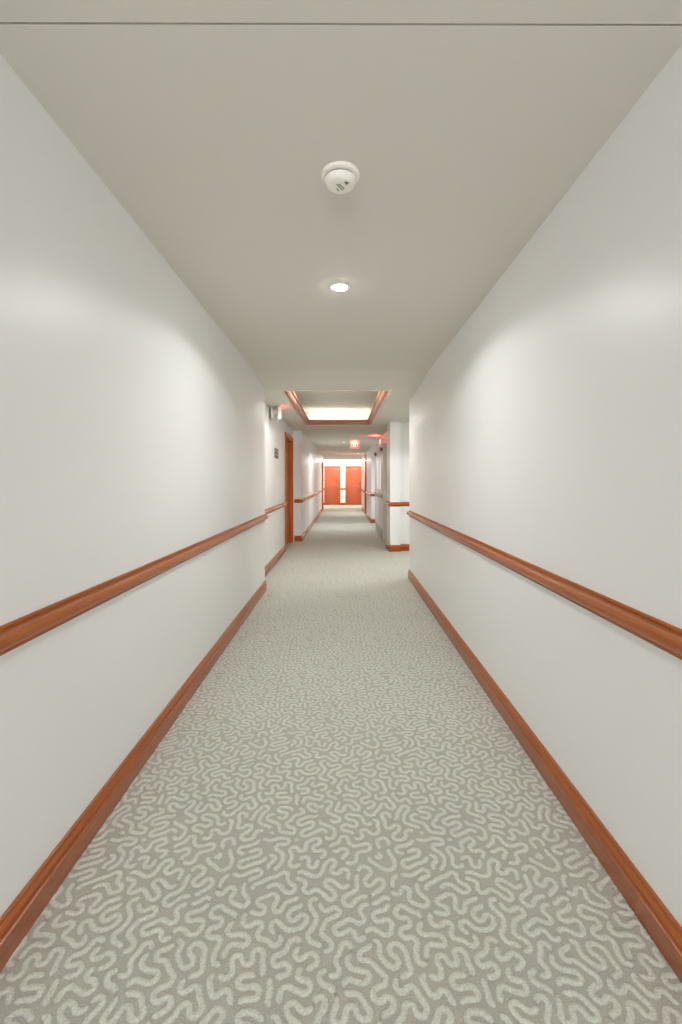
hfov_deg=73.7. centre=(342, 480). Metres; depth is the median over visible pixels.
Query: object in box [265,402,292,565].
wall
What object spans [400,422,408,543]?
wall
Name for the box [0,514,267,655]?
chair rail
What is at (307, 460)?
wall
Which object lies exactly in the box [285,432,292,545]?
door
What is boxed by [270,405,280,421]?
exit sign
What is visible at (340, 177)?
smoke detector
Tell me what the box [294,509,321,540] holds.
baseboard
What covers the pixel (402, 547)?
baseboard
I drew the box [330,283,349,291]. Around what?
recessed light
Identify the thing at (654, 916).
baseboard
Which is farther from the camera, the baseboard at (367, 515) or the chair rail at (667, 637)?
the baseboard at (367, 515)
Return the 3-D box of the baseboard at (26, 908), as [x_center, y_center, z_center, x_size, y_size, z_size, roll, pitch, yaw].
[-0.979,1.232,2.185,0.161,0.123,12.330,0,0,0]
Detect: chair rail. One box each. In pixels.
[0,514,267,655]
[265,502,286,514]
[294,490,321,502]
[385,501,408,506]
[407,510,681,659]
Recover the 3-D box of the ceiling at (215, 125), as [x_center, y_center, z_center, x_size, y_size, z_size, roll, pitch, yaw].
[-0.125,-1.284,2.435,2.350,0.294,13.170,0,0,0]
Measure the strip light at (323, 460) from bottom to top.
0.045 m
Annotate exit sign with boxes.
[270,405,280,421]
[350,441,358,448]
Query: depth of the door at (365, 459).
17.93 m
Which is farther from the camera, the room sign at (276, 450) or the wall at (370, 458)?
the wall at (370, 458)
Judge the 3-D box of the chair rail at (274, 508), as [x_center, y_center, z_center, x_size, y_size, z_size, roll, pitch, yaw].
[-1.043,0.428,6.880,0.034,0.079,2.940,0,0,0]
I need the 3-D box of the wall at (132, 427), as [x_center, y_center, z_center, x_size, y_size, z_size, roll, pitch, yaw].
[-1.109,0.074,0.690,0.382,2.440,9.380,0,0,0]
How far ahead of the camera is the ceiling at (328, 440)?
5.72 m
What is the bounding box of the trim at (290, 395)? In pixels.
[280,390,390,424]
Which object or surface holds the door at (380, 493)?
in the wall at (384, 436)
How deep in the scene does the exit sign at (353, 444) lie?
12.28 m
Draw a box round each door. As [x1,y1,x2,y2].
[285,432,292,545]
[322,461,322,509]
[324,466,339,504]
[345,466,361,504]
[365,459,365,513]
[374,444,386,540]
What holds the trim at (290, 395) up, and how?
attached to the ceiling at (328, 440)
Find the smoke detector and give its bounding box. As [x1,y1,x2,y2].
[321,161,359,193]
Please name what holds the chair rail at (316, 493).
attached to the wall at (307, 460)
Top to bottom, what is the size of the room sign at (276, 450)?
0.156 m
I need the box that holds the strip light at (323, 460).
[323,460,361,460]
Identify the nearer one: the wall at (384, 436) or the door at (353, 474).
the wall at (384, 436)
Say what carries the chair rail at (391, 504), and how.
attached to the wall at (404, 426)
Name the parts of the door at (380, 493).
vision panel, kick plate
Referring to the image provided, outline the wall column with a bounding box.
[387,422,399,544]
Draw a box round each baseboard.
[0,545,285,971]
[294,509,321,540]
[366,513,374,522]
[386,541,408,551]
[408,569,681,982]
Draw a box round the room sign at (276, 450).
[275,448,278,458]
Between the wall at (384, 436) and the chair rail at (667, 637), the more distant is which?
the wall at (384, 436)
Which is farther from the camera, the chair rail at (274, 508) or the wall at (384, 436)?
the wall at (384, 436)
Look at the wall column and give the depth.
8.33 m
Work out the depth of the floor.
1.53 m
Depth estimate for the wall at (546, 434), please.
1.64 m
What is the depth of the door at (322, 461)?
20.53 m
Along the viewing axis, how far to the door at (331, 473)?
24.53 m
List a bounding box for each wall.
[0,54,264,916]
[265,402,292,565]
[293,430,322,540]
[323,461,361,502]
[362,446,376,518]
[377,431,386,448]
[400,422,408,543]
[409,44,681,926]
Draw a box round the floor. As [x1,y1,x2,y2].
[0,505,681,1023]
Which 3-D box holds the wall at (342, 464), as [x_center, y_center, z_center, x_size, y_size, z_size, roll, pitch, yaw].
[0.000,0.103,24.580,10.000,2.381,0.160,0,0,0]
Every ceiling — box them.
[0,0,681,418]
[254,370,427,459]

